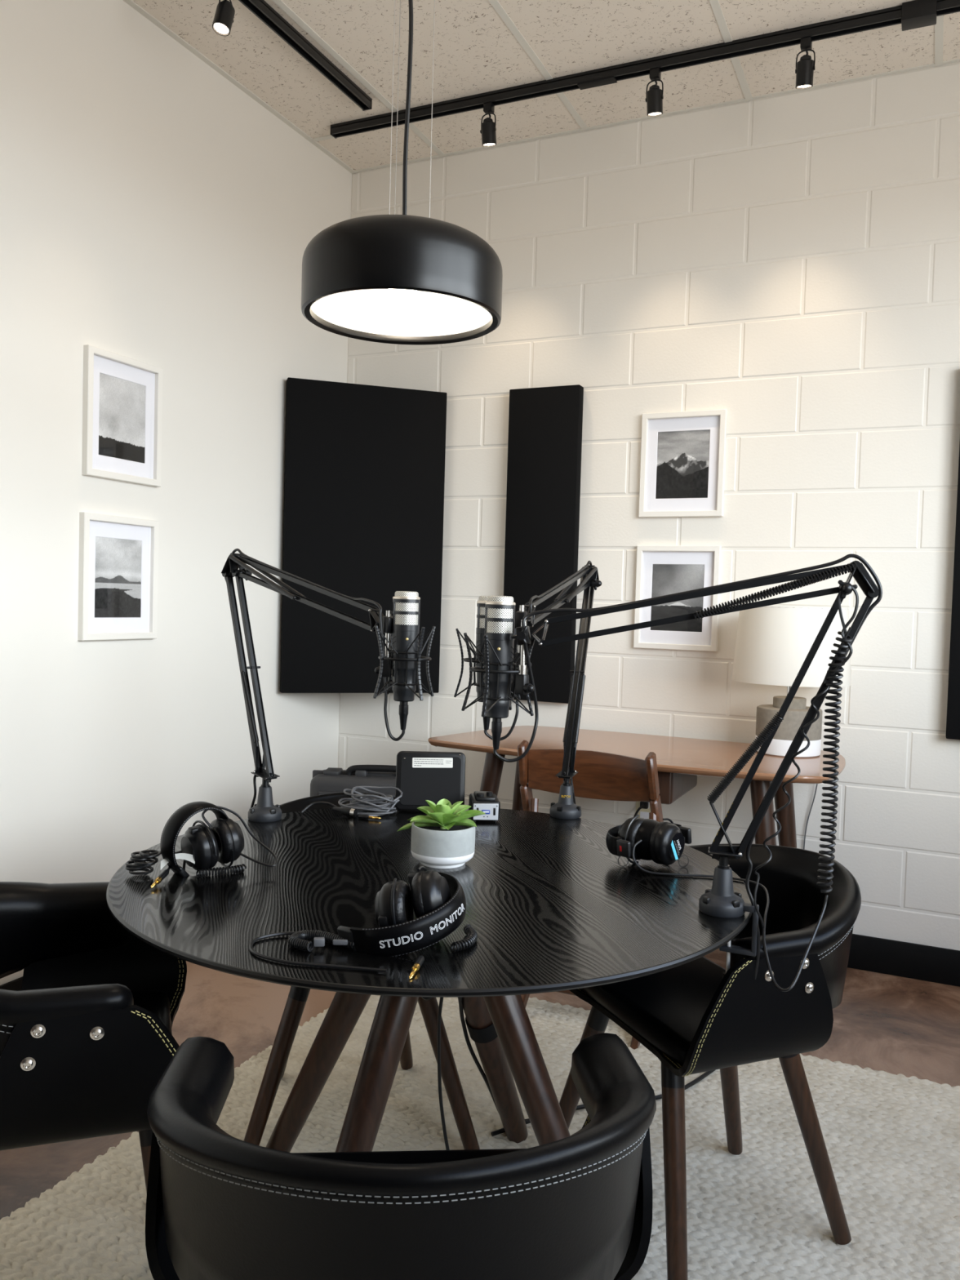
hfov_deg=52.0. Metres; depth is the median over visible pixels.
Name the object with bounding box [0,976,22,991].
baseboard
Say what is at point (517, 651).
mount
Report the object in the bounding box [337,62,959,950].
wall
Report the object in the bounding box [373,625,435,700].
mount
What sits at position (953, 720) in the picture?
acoustic panel
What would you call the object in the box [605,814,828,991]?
headphones
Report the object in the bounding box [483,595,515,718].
microphone
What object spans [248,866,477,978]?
headphones
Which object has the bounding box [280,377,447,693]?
acoustic panel
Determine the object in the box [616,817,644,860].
ear cup
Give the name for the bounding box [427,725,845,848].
desk
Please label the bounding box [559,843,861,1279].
armchair
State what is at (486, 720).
microphone cable
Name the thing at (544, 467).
acoustic panel
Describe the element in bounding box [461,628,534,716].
mount
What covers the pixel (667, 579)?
print
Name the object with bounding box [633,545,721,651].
picture frame
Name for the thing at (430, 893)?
ear cup
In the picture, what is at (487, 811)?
socket
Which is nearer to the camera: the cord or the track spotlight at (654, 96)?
the track spotlight at (654, 96)
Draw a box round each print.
[94,536,142,617]
[98,373,146,463]
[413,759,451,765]
[650,564,704,631]
[655,429,710,498]
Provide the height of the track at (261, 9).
0.037 m
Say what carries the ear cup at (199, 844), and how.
on the headphones at (202, 846)
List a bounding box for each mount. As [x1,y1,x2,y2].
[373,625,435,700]
[453,628,531,699]
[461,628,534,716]
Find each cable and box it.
[224,548,408,808]
[421,996,528,1119]
[436,997,449,1150]
[482,560,591,804]
[491,553,882,979]
[491,1069,715,1136]
[753,626,851,951]
[816,586,858,893]
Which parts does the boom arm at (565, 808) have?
head plate, head knob, swivel post, foot plate, spring lever, elbow knob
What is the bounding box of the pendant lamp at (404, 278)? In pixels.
[301,0,502,344]
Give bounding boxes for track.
[238,0,372,111]
[330,0,959,138]
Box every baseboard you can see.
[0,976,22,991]
[730,933,959,986]
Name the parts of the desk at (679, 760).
leg, leg, drawer, leg, leg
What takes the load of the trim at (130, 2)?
attached to the wall at (153, 211)
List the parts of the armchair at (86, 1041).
leg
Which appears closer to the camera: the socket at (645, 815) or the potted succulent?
the potted succulent
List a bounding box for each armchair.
[0,881,186,1193]
[145,1032,656,1279]
[243,792,479,1149]
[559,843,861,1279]
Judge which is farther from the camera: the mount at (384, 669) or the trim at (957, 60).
the trim at (957, 60)
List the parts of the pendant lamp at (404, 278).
lamp shade, light bulb, power cord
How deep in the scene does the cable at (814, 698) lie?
1.60 m
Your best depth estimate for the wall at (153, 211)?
3.15 m
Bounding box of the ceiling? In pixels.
[132,0,959,170]
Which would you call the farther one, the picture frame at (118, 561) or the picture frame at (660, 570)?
the picture frame at (660, 570)
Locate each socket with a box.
[481,809,489,813]
[640,811,648,818]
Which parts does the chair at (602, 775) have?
cross leg, hinge arm, panel, cross leg, hinge arm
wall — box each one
[0,0,351,985]
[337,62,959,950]
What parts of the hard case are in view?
lid, handle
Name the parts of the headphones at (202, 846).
coiled cord, looped cord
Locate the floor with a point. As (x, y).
(894, 1024)
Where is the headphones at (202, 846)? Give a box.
[124,801,277,888]
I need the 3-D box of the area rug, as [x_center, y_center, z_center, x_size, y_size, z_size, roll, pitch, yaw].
[0.115,1.177,1.255,2.443,0.018,3.296,3,2,25]
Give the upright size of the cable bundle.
0.060 m
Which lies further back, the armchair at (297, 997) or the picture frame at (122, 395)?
the picture frame at (122, 395)
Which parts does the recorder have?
plate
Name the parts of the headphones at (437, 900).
straight cord, coiled cord, coiled cord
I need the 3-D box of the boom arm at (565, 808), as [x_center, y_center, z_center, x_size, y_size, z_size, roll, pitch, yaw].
[0.173,0.186,2.269,0.077,0.740,0.604,3,2,22]
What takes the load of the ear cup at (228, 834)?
on the headphones at (202, 846)
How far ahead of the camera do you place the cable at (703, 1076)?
2.43 m
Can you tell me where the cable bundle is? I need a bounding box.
[301,786,402,819]
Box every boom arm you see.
[221,552,392,822]
[511,560,879,978]
[515,564,601,819]
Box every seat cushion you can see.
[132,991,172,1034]
[292,1148,525,1164]
[580,955,725,1065]
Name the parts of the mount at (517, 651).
elastic cord, elastic cord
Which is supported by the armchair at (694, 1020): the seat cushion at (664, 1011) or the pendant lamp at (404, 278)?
the seat cushion at (664, 1011)
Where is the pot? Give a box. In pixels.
[410,822,475,868]
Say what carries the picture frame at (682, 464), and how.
attached to the wall at (788, 264)
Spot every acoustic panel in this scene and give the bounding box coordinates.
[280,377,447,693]
[503,384,583,703]
[945,444,959,739]
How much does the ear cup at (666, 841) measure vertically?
0.084 m
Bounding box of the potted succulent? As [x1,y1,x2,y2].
[396,798,485,868]
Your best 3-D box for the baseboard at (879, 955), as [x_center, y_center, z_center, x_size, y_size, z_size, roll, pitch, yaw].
[0.998,1.064,3.544,3.600,0.119,0.012,3,2,25]
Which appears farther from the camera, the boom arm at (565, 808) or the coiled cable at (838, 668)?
the boom arm at (565, 808)
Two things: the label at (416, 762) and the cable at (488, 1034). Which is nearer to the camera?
the cable at (488, 1034)
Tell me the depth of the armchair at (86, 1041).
1.38 m
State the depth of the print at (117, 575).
3.08 m
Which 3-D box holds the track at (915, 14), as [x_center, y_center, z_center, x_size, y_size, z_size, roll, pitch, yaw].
[0.908,-1.880,3.104,3.251,0.052,0.062,3,2,25]
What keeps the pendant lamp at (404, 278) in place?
hanging from the ceiling
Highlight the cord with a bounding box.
[633,801,648,817]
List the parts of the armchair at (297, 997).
leg, leg, leg, leg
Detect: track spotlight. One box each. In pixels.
[212,0,235,35]
[480,102,496,146]
[645,67,663,116]
[795,36,815,88]
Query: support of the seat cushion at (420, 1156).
on the armchair at (220, 1206)
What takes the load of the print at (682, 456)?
attached to the picture frame at (682, 464)
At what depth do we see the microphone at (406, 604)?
1.93 m
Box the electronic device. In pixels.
[395,751,465,810]
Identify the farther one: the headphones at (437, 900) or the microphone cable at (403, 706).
the microphone cable at (403, 706)
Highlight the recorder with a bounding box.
[468,791,500,822]
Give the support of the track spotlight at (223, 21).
attached to the track at (261, 9)
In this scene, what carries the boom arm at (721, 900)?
attached to the round table at (549, 908)
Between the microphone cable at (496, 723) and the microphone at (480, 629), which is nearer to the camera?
the microphone cable at (496, 723)
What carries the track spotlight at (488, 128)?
attached to the track at (915, 14)
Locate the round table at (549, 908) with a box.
[106,805,751,1152]
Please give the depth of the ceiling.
3.23 m
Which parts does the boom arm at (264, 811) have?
elbow knob, spring lever, spring lever, foot plate, swivel post, head plate, drop rod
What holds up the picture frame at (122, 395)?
attached to the wall at (153, 211)
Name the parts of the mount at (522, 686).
elastic cord, elastic cord, elastic cord, elastic cord, elastic cord, elastic cord, elastic cord, elastic cord, swivel knob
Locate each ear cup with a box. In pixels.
[180,823,218,870]
[208,818,244,863]
[375,880,413,927]
[410,870,451,918]
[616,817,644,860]
[648,822,684,865]
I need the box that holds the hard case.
[310,764,395,796]
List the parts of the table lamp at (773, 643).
stem, lamp shade, power cord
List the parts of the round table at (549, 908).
leg, leg, leg, leg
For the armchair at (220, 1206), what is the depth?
0.93 m
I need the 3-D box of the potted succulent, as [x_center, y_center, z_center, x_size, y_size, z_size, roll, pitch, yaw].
[-0.075,0.373,1.918,0.129,0.122,0.131,0,3,-42]
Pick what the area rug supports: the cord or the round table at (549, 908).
the round table at (549, 908)
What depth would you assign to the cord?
3.68 m
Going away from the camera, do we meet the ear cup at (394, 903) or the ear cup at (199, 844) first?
the ear cup at (394, 903)
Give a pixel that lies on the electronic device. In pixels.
(421, 776)
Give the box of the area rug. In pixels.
[0,995,959,1279]
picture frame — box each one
[77,511,159,640]
[81,344,163,487]
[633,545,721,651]
[638,408,727,517]
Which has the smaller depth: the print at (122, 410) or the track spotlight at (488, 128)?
the print at (122, 410)
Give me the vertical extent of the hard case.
0.686 m
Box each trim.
[123,0,355,173]
[354,58,959,172]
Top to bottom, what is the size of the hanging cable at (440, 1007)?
0.660 m
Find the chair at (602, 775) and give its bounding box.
[517,740,663,1049]
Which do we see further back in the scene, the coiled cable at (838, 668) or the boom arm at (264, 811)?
the boom arm at (264, 811)
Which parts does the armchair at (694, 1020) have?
leg, leg, leg, leg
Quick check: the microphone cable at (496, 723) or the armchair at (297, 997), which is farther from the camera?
the armchair at (297, 997)
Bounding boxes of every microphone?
[391,591,420,702]
[475,595,488,702]
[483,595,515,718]
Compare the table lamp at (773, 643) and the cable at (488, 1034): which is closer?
the cable at (488, 1034)
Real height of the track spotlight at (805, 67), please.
0.144 m
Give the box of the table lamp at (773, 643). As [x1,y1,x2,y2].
[731,605,851,849]
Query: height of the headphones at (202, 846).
0.139 m
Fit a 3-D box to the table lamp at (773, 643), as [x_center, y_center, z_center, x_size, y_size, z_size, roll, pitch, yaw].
[1.027,0.509,3.301,0.381,1.242,0.388,3,2,25]
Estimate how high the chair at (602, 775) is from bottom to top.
0.840 m
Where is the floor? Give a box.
[0,948,959,1219]
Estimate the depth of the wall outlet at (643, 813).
3.71 m
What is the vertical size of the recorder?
0.066 m
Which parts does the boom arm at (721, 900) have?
head knob, drop rod, head plate, spring lever, spring lever, swivel post, foot plate, elbow knob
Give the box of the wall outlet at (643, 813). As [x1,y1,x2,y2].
[635,801,650,818]
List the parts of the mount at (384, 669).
swivel knob, elastic cord, elastic cord, elastic cord, elastic cord, elastic cord, elastic cord, elastic cord, elastic cord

